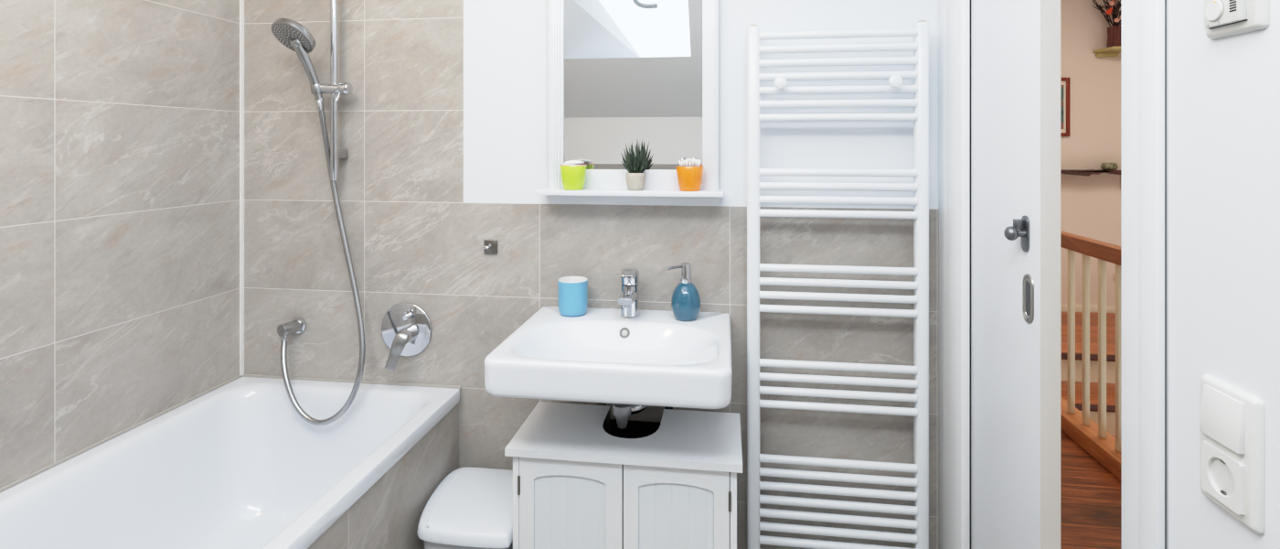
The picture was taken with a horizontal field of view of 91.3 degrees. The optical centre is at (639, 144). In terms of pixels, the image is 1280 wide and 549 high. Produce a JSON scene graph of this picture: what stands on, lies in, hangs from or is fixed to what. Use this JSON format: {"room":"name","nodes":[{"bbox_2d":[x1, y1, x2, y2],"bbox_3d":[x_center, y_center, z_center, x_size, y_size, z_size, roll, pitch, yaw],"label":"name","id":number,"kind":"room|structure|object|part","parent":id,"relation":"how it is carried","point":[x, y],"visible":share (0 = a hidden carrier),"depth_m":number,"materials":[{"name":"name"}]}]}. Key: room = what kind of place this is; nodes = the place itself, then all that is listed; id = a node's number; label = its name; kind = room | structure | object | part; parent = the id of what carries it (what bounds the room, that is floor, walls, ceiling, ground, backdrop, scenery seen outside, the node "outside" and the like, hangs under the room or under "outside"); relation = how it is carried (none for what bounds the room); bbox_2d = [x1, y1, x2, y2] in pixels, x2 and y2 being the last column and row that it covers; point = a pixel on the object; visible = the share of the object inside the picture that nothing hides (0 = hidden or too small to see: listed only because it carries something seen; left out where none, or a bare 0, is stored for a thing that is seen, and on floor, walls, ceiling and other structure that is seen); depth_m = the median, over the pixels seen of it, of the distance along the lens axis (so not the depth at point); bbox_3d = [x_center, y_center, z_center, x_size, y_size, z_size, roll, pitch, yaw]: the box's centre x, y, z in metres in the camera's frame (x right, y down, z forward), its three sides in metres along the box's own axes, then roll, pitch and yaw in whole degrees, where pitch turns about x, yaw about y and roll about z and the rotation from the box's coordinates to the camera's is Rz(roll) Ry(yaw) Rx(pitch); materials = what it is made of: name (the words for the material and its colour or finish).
{"room":"bathroom","nodes":[
{"label":"bathroom","id":0,"kind":"room"},
{"bbox_2d":[0,0,239,487],"bbox_3d":[-1.615,0.105,0.657,0.100,2.550,3.000,0,0,8],"label":"wall","id":1,"kind":"structure","parent":0,"point":[120,119],"depth_m":1.68,"materials":[{"name":"tile"}]},
{"bbox_2d":[0,373,461,492],"bbox_3d":[-1.086,0.788,1.240,0.790,0.008,1.700,0,0,8],"label":"trim","id":2,"kind":"structure","parent":1,"relation":"attached to","point":[18,481],"depth_m":1.92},
{"bbox_2d":[244,0,938,548],"bbox_3d":[-0.279,0.105,2.038,2.370,2.550,0.100,0,0,8],"label":"wall","id":3,"kind":"structure","parent":0,"point":[443,122],"depth_m":2.01,"materials":[{"name":"tile"}]},
{"bbox_2d":[239,0,244,375],"bbox_3d":[-1.357,-0.191,2.131,0.009,1.958,0.009,0,0,8],"label":"trim","id":4,"kind":"structure","parent":3,"relation":"attached to","point":[241,2],"depth_m":2.13,"materials":[{"name":"white plastic"}]},
{"bbox_2d":[277,317,306,336],"bbox_3d":[-1.157,0.610,2.075,0.053,0.056,0.074,0,0,19],"label":"wall outlet","id":5,"kind":"object","parent":3,"relation":"attached to","point":[298,325],"visible":1,"depth_m":2.06,"materials":[{"name":"silver metal"}]},
{"bbox_2d":[309,0,352,181],"bbox_3d":[-0.991,-0.351,2.034,0.122,0.938,0.100,0,0,8],"label":"shower rail","id":6,"kind":"object","parent":3,"relation":"attached to","point":[335,89],"visible":0.98,"depth_m":2.02,"materials":[{"name":"silver metal"}]},
{"bbox_2d":[270,18,324,101],"bbox_3d":[-1.079,-0.261,1.964,0.133,0.249,0.137,0,0,8],"label":"shower","id":7,"kind":"object","parent":6,"relation":"hanging from","point":[293,35],"visible":1,"depth_m":1.95,"materials":[{"name":"silver metal"}]},
{"bbox_3d":[-1.052,-0.236,1.979,0.040,0.192,0.100,0,0,42],"label":"handle","id":8,"kind":"part","parent":7,"relation":"part of","materials":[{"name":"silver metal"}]},
{"bbox_2d":[280,100,365,425],"bbox_3d":[-1.024,0.366,2.013,0.319,1.035,0.109,0,0,8],"label":"shower hose","id":9,"kind":"object","parent":7,"relation":"hanging from","point":[300,410],"visible":0.97,"depth_m":2.01,"materials":[{"name":"silver metal"}]},
{"bbox_2d":[309,83,321,94],"bbox_3d":[-1.038,-0.178,2.008,0.035,0.035,0.036,0,0,8],"label":"holder","id":10,"kind":"object","parent":6,"relation":"on","point":[317,88],"depth_m":1.99,"materials":[{"name":"silver metal"}]},
{"bbox_3d":[-0.964,-0.151,1.997,0.011,0.032,0.023,0,0,8],"label":"slider lever","id":11,"kind":"part","parent":6,"relation":"part of","materials":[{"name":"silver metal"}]},
{"bbox_3d":[-0.948,-0.178,2.014,0.028,0.041,0.041,0,0,4],"label":"slider knob","id":12,"kind":"part","parent":6,"relation":"part of","materials":[{"name":"silver metal"}]},
{"bbox_2d":[381,302,432,370],"bbox_3d":[-0.772,0.616,2.007,0.177,0.192,0.096,0,0,8],"label":"mixer","id":13,"kind":"object","parent":3,"relation":"attached to","point":[406,327],"visible":1,"depth_m":2.04,"materials":[{"name":"silver metal"}]},
{"bbox_3d":[-0.764,0.653,1.979,0.042,0.119,0.070,0,0,38],"label":"lever","id":14,"kind":"part","parent":13,"relation":"part of","materials":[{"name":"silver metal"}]},
{"bbox_2d":[483,239,497,254],"bbox_3d":[-0.482,0.331,1.997,0.044,0.044,0.036,0,0,8],"label":"towel hook","id":15,"kind":"object","parent":3,"relation":"attached to","point":[490,247],"visible":1,"depth_m":2.01,"materials":[{"name":"metal"}]},
{"bbox_2d":[484,306,732,408],"bbox_3d":[-0.053,0.590,1.702,0.597,0.150,0.502,0,0,8],"label":"washbasin","id":16,"kind":"object","parent":3,"relation":"attached to","point":[655,357],"visible":0.99,"depth_m":1.54,"materials":[{"name":"white ceramic"}]},
{"bbox_2d":[557,276,587,316],"bbox_3d":[-0.204,0.462,1.898,0.090,0.104,0.090,0,0,8],"label":"tumbler","id":17,"kind":"object","parent":16,"relation":"on","point":[572,291],"visible":1,"depth_m":1.86,"materials":[{"name":"blue ceramic"}]},
{"bbox_2d":[618,267,639,318],"bbox_3d":[-0.035,0.444,1.844,0.057,0.142,0.126,0,0,8],"label":"faucet","id":18,"kind":"object","parent":16,"relation":"on","point":[628,299],"visible":1,"depth_m":1.85,"materials":[{"name":"silver metal"}]},
{"bbox_3d":[-0.037,0.454,1.830,0.048,0.041,0.098,0,0,8],"label":"spout","id":19,"kind":"part","parent":18,"relation":"part of","materials":[{"name":"silver metal"}]},
{"bbox_3d":[-0.033,0.382,1.854,0.039,0.014,0.077,0,0,8],"label":"lever","id":20,"kind":"part","parent":18,"relation":"part of","materials":[{"name":"silver metal"}]},
{"bbox_2d":[612,403,649,428],"bbox_3d":[-0.002,0.723,1.830,0.078,0.135,0.257,0,0,21],"label":"trap","id":21,"kind":"object","parent":16,"relation":"attached to","point":[622,411],"visible":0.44,"depth_m":1.73,"materials":[{"name":"grey metal"}]},
{"bbox_2d":[616,416,628,428],"bbox_3d":[-0.050,0.767,1.738,0.036,0.042,0.036,0,0,8],"label":"drain pipe","id":22,"kind":"object","parent":21,"relation":"on","point":[622,421],"depth_m":1.72,"materials":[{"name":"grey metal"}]},
{"bbox_2d":[667,262,701,320],"bbox_3d":[0.136,0.432,1.847,0.088,0.164,0.088,0,0,30],"label":"soap dispenser","id":23,"kind":"object","parent":16,"relation":"on","point":[686,304],"visible":1,"depth_m":1.82,"materials":[{"name":"blue glass"}]},
{"bbox_2d":[671,282,701,320],"bbox_3d":[0.136,0.462,1.847,0.088,0.106,0.088,0,0,8],"label":"bottle","id":24,"kind":"object","parent":23,"relation":"attached to","point":[686,304],"depth_m":1.82,"materials":[{"name":"teal ceramic"}]},
{"bbox_2d":[534,0,723,205],"bbox_3d":[-0.031,-0.251,1.895,0.563,0.878,0.112,0,0,8],"label":"wall mirror","id":25,"kind":"object","parent":3,"relation":"attached to","point":[622,72],"visible":0.93,"depth_m":1.94,"materials":[{"name":"white paint"}]},
{"bbox_3d":[-0.264,-0.247,1.969,0.047,0.785,0.029,0,0,8],"label":"frame","id":26,"kind":"part","parent":25,"relation":"part of","materials":[{"name":"white paint"}]},
{"bbox_2d":[559,164,586,190],"bbox_3d":[-0.204,0.101,1.910,0.082,0.076,0.082,0,0,8],"label":"glass pot","id":27,"kind":"object","parent":25,"relation":"on","point":[572,176],"visible":0.98,"depth_m":1.88,"materials":[{"name":"green glass"}]},
{"bbox_3d":[-0.204,0.075,1.910,0.065,0.009,0.065,0,0,8],"label":"pad","id":28,"kind":"object","parent":27,"relation":"in","visible":0},
{"bbox_3d":[-0.202,0.070,1.910,0.065,0.009,0.065,0,0,8],"label":"pad","id":29,"kind":"object","parent":28,"relation":"on","visible":0},
{"bbox_3d":[-0.204,0.064,1.910,0.065,0.009,0.065,0,0,8],"label":"pad","id":30,"kind":"object","parent":29,"relation":"on","visible":0},
{"bbox_2d":[563,160,584,163],"bbox_3d":[-0.202,0.056,1.910,0.065,0.014,0.065,0,0,8],"label":"pad","id":31,"kind":"object","parent":30,"relation":"on","point":[570,161],"visible":0.9,"depth_m":1.89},
{"bbox_2d":[534,187,723,197],"bbox_3d":[-0.031,0.146,1.895,0.563,0.015,0.112,0,0,8],"label":"shelf","id":32,"kind":"object","parent":25,"relation":"attached to","point":[552,192],"depth_m":1.86,"materials":[{"name":"white paint"}]},
{"bbox_2d":[564,0,702,170],"bbox_3d":[-0.024,-0.282,1.944,0.439,0.735,0.008,0,0,8],"label":"mirror glass","id":33,"kind":"object","parent":25,"relation":"on","point":[633,69],"depth_m":1.94,"materials":[{"name":"white"}]},
{"bbox_2d":[620,141,649,190],"bbox_3d":[-0.013,0.061,1.885,0.085,0.154,0.089,0,0,24],"label":"potted succulent","id":34,"kind":"object","parent":25,"relation":"on","point":[635,165],"visible":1,"depth_m":1.86,"materials":[{"name":"green plant"}]},
{"bbox_2d":[625,171,645,190],"bbox_3d":[-0.013,0.112,1.884,0.060,0.052,0.060,0,0,8],"label":"pot","id":35,"kind":"object","parent":34,"relation":"on","point":[634,180],"depth_m":1.86,"materials":[{"name":"white ceramic"}]},
{"bbox_3d":[-0.024,0.112,1.941,0.434,0.065,0.019,0,0,8],"label":"frame","id":36,"kind":"part","parent":25,"relation":"part of","materials":[{"name":"white paint"}]},
{"bbox_2d":[676,165,703,191],"bbox_3d":[0.148,0.102,1.862,0.082,0.073,0.082,0,0,8],"label":"glass pot","id":37,"kind":"object","parent":25,"relation":"on","point":[689,178],"visible":0.94,"depth_m":1.83,"materials":[{"name":"orange glass"}]},
{"bbox_3d":[0.215,-0.247,1.903,0.049,0.785,0.029,0,0,8],"label":"frame","id":38,"kind":"part","parent":25,"relation":"part of","materials":[{"name":"white paint"}]},
{"bbox_2d":[746,20,928,548],"bbox_3d":[0.567,0.486,1.812,0.507,1.669,0.115,0,0,8],"label":"towel radiator","id":39,"kind":"object","parent":3,"relation":"attached to","point":[919,525],"visible":1,"depth_m":1.79,"materials":[{"name":"white metal"}]},
{"bbox_3d":[0.334,0.488,1.839,0.038,1.664,0.034,0,0,8],"label":"post","id":40,"kind":"part","parent":39,"relation":"part of","materials":[{"name":"white metal"}]},
{"bbox_3d":[0.402,-0.175,1.797,0.036,0.036,0.041,0,0,8],"label":"hook knob","id":41,"kind":"part","parent":39,"relation":"part of","materials":[{"name":"white ceramic"}]},
{"bbox_3d":[0.713,-0.175,1.754,0.036,0.036,0.041,0,0,8],"label":"hook knob","id":42,"kind":"part","parent":39,"relation":"part of","materials":[{"name":"white ceramic"}]},
{"bbox_3d":[0.799,0.488,1.775,0.036,1.664,0.034,0,0,8],"label":"post","id":43,"kind":"part","parent":39,"relation":"part of","materials":[{"name":"white metal"}]},
{"bbox_2d":[1060,0,1121,312],"bbox_3d":[3.154,0.905,5.269,3.310,4.550,0.100,0,0,8],"label":"wall","id":44,"kind":"structure","parent":0,"point":[1091,206],"depth_m":5.14,"materials":[{"name":"paint"}]},
{"bbox_2d":[1060,77,1070,136],"bbox_3d":[3.310,-0.306,5.184,0.462,0.484,0.024,0,0,8],"label":"framed picture","id":45,"kind":"object","parent":44,"relation":"attached to","point":[1065,82],"visible":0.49,"depth_m":5.15,"materials":[{"name":"red wood"}]},
{"bbox_2d":[1060,85,1063,128],"bbox_3d":[3.325,-0.306,5.182,0.342,0.364,0.002,0,0,8],"label":"print","id":46,"kind":"object","parent":45,"relation":"attached to","point":[1061,86],"depth_m":5.16},
{"bbox_2d":[1061,304,1115,312],"bbox_3d":[3.097,1.353,5.219,3.210,0.053,0.014,0,0,8],"label":"baseboard","id":47,"kind":"structure","parent":44,"relation":"attached to","point":[1064,307],"depth_m":5.13,"materials":[{"name":"beige paint"}]},
{"bbox_2d":[1060,169,1121,176],"bbox_3d":[3.577,0.232,5.079,0.880,0.050,0.159,0,0,8],"label":"wall shelf","id":48,"kind":"object","parent":44,"relation":"attached to","point":[1078,172],"visible":0.48,"depth_m":5.00,"materials":[{"name":"brown wood"}]},
{"bbox_2d":[1100,162,1118,170],"bbox_3d":[3.784,0.180,5.041,0.114,0.060,0.114,0,0,8],"label":"stone bowl","id":49,"kind":"object","parent":48,"relation":"on","point":[1104,165],"visible":1,"depth_m":5.00,"materials":[{"name":"beige stone"}]},
{"bbox_2d":[1093,45,1121,57],"bbox_3d":[3.915,-0.741,4.982,0.425,0.058,0.259,0,0,8],"label":"corner shelf","id":50,"kind":"object","parent":44,"relation":"attached to","point":[1111,51],"visible":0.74,"depth_m":5.07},
{"bbox_2d":[1107,24,1121,47],"bbox_3d":[3.816,-0.858,5.016,0.114,0.175,0.115,0,0,8],"label":"flower vase","id":51,"kind":"object","parent":50,"relation":"on","point":[1114,33],"visible":0.73,"depth_m":4.98,"materials":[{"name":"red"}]},
{"bbox_2d":[1092,0,1121,27],"bbox_3d":[3.824,-1.127,5.004,0.422,0.489,0.131,0,0,8],"label":"dried flowers","id":52,"kind":"object","parent":51,"relation":"in","point":[1114,14],"visible":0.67,"depth_m":5.01,"materials":[{"name":"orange plant"}]},
{"bbox_2d":[1120,175,1121,189],"bbox_3d":[3.958,0.314,5.103,0.072,0.117,0.008,0,0,8],"label":"wall panel","id":53,"kind":"object","parent":44,"relation":"attached to","point":[1120,176],"visible":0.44,"depth_m":5.10,"materials":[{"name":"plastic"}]},
{"bbox_2d":[1060,429,1121,548],"bbox_3d":[1.425,1.440,2.025,1.050,0.120,4.540,0,0,8],"label":"floor","id":54,"kind":"structure","parent":0,"point":[1091,495],"depth_m":2.41,"materials":[{"name":"brown wood"}]},
{"bbox_2d":[1061,311,1115,437],"bbox_3d":[2.519,2.130,2.487,2.808,1.500,5.554,0,0,8],"label":"staircase","id":55,"kind":"structure","parent":54,"relation":"attached to","point":[1093,316],"depth_m":4.13,"materials":[{"name":"brown wood"},{"name":"cream paint"}]},
{"bbox_2d":[1060,230,1121,480],"bbox_3d":[2.054,0.880,2.750,0.118,1.000,2.971,0,0,8],"label":"banister","id":56,"kind":"object","parent":54,"relation":"on","point":[1094,438],"visible":0.24,"depth_m":2.81,"materials":[{"name":"brown wood"}]},
{"bbox_3d":[2.055,0.474,2.751,0.064,0.068,2.850,0,0,8],"label":"handrail","id":57,"kind":"part","parent":56,"relation":"part of","materials":[{"name":"brown wood"}]},
{"bbox_3d":[2.058,1.342,2.775,0.118,0.074,2.800,0,0,8],"label":"rail","id":58,"kind":"part","parent":56,"relation":"part of","materials":[{"name":"brown wood"}]},
{"bbox_2d":[1168,0,1279,548],"bbox_3d":[0.733,0.105,0.334,0.140,2.550,3.000,0,0,8],"label":"wall","id":59,"kind":"structure","parent":0,"point":[1224,92],"depth_m":0.78,"materials":[{"name":"white paint"}]},
{"bbox_2d":[938,0,969,548],"bbox_3d":[0.867,0.350,1.733,0.022,2.060,0.185,0,0,8],"label":"trim","id":60,"kind":"structure","parent":59,"relation":"attached to","point":[953,15],"depth_m":1.70,"materials":[{"name":"white paint"}]},
{"bbox_2d":[969,0,970,548],"bbox_3d":[0.869,0.355,1.652,0.004,2.050,0.021,0,0,8],"label":"door frame","id":61,"kind":"structure","parent":59,"relation":"attached to","point":[969,0],"depth_m":1.64,"materials":[{"name":"white wood"}]},
{"bbox_2d":[970,0,1060,548],"bbox_3d":[0.867,0.350,1.633,0.082,2.040,0.710,0,0,8],"label":"door","id":62,"kind":"structure","parent":59,"relation":"in","point":[1016,44],"depth_m":1.39,"materials":[{"name":"white paint"}]},
{"bbox_3d":[0.805,0.192,1.344,0.040,0.031,0.031,0,0,8],"label":"knob","id":63,"kind":"part","parent":62,"relation":"part of","materials":[{"name":"grey metal"}]},
{"bbox_3d":[0.826,0.192,1.341,0.004,0.078,0.033,0,0,8],"label":"lock plate","id":64,"kind":"part","parent":62,"relation":"part of","materials":[{"name":"grey metal"}]},
{"bbox_3d":[0.825,0.329,1.330,0.003,0.105,0.047,0,0,8],"label":"pull plate","id":65,"kind":"part","parent":62,"relation":"part of","materials":[{"name":"silver metal"}]},
{"bbox_2d":[1121,0,1168,548],"bbox_3d":[0.805,0.350,0.906,0.153,2.060,0.081,0,0,8],"label":"trim","id":66,"kind":"structure","parent":59,"relation":"attached to","point":[1143,21],"depth_m":0.90,"materials":[{"name":"white paint"}]},
{"bbox_2d":[1164,0,1166,548],"bbox_3d":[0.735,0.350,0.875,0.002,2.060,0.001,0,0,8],"label":"trim","id":67,"kind":"structure","parent":59,"relation":"attached to","point":[1165,0],"depth_m":0.87,"materials":[{"name":"white wood"}]},
{"bbox_2d":[1199,373,1264,533],"bbox_3d":[0.712,0.370,0.760,0.017,0.155,0.088,0,0,8],"label":"light switch","id":68,"kind":"object","parent":59,"relation":"attached to","point":[1232,423],"visible":1,"depth_m":0.74,"materials":[{"name":"white plastic"}]},
{"bbox_2d":[1201,440,1245,515],"bbox_3d":[0.713,0.405,0.760,0.014,0.062,0.061,0,0,8],"label":"socket","id":69,"kind":"object","parent":68,"relation":"attached to","point":[1222,468],"depth_m":0.76,"materials":[{"name":"plastic"}]},
{"bbox_2d":[1204,0,1269,39],"bbox_3d":[0.708,-0.175,0.752,0.022,0.086,0.086,0,0,8],"label":"thermostat","id":70,"kind":"object","parent":59,"relation":"attached to","point":[1222,18],"visible":1,"depth_m":0.74,"materials":[{"name":"white plastic"}]},
{"bbox_3d":[-0.431,1.430,0.494,2.490,0.100,3.200,0,0,8],"label":"floor","id":71,"kind":"structure","parent":0,"visible":0},
{"bbox_2d":[0,376,459,548],"bbox_3d":[-1.083,1.085,1.229,0.782,0.590,1.718,0,0,8],"label":"bathtub","id":72,"kind":"object","parent":71,"relation":"on","point":[235,465],"visible":1,"depth_m":1.81,"materials":[{"name":"white ceramic"}]},
{"bbox_3d":[-0.710,1.105,1.177,0.015,0.549,1.718,0,0,8],"label":"panel","id":73,"kind":"part","parent":72,"relation":"part of","materials":[{"name":"tile"}]},
{"bbox_2d":[416,467,512,548],"bbox_3d":[-0.462,1.189,1.782,0.298,0.381,0.335,0,0,8],"label":"waste bin","id":74,"kind":"object","parent":71,"relation":"on","point":[471,507],"visible":0.84,"depth_m":1.70,"materials":[{"name":"white plastic"}]},
{"bbox_2d":[504,401,742,548],"bbox_3d":[-0.028,1.080,1.709,0.601,0.600,0.298,0,0,8],"label":"vanity cabinet","id":75,"kind":"object","parent":71,"relation":"on","point":[581,480],"visible":1,"depth_m":1.59,"materials":[{"name":"white wood"}]},
{"bbox_3d":[-0.302,1.089,1.755,0.016,0.581,0.282,0,0,8],"label":"panel","id":76,"kind":"part","parent":75,"relation":"part of","materials":[{"name":"white wood"}]},
{"bbox_3d":[-0.179,1.073,1.604,0.188,0.475,0.009,0,0,8],"label":"beadboard panel","id":77,"kind":"part","parent":75,"relation":"part of","materials":[{"name":"white wood"}]},
{"bbox_3d":[-0.177,1.078,1.602,0.268,0.544,0.017,0,0,8],"label":"door","id":78,"kind":"part","parent":75,"relation":"part of","materials":[{"name":"white wood"}]},
{"bbox_3d":[-0.007,1.060,1.854,0.540,0.480,0.006,0,0,8],"label":"panel","id":79,"kind":"part","parent":75,"relation":"part of","materials":[{"name":"black plastic"}]},
{"bbox_3d":[0.090,1.073,1.567,0.188,0.475,0.009,0,0,8],"label":"beadboard panel","id":80,"kind":"part","parent":75,"relation":"part of","materials":[{"name":"white wood"}]},
{"bbox_3d":[0.090,1.078,1.565,0.264,0.544,0.017,0,0,8],"label":"door","id":81,"kind":"part","parent":75,"relation":"part of","materials":[{"name":"white wood"}]},
{"bbox_3d":[0.249,1.089,1.679,0.016,0.581,0.282,0,0,8],"label":"panel","id":82,"kind":"part","parent":75,"relation":"part of","materials":[{"name":"white wood"}]}
]}

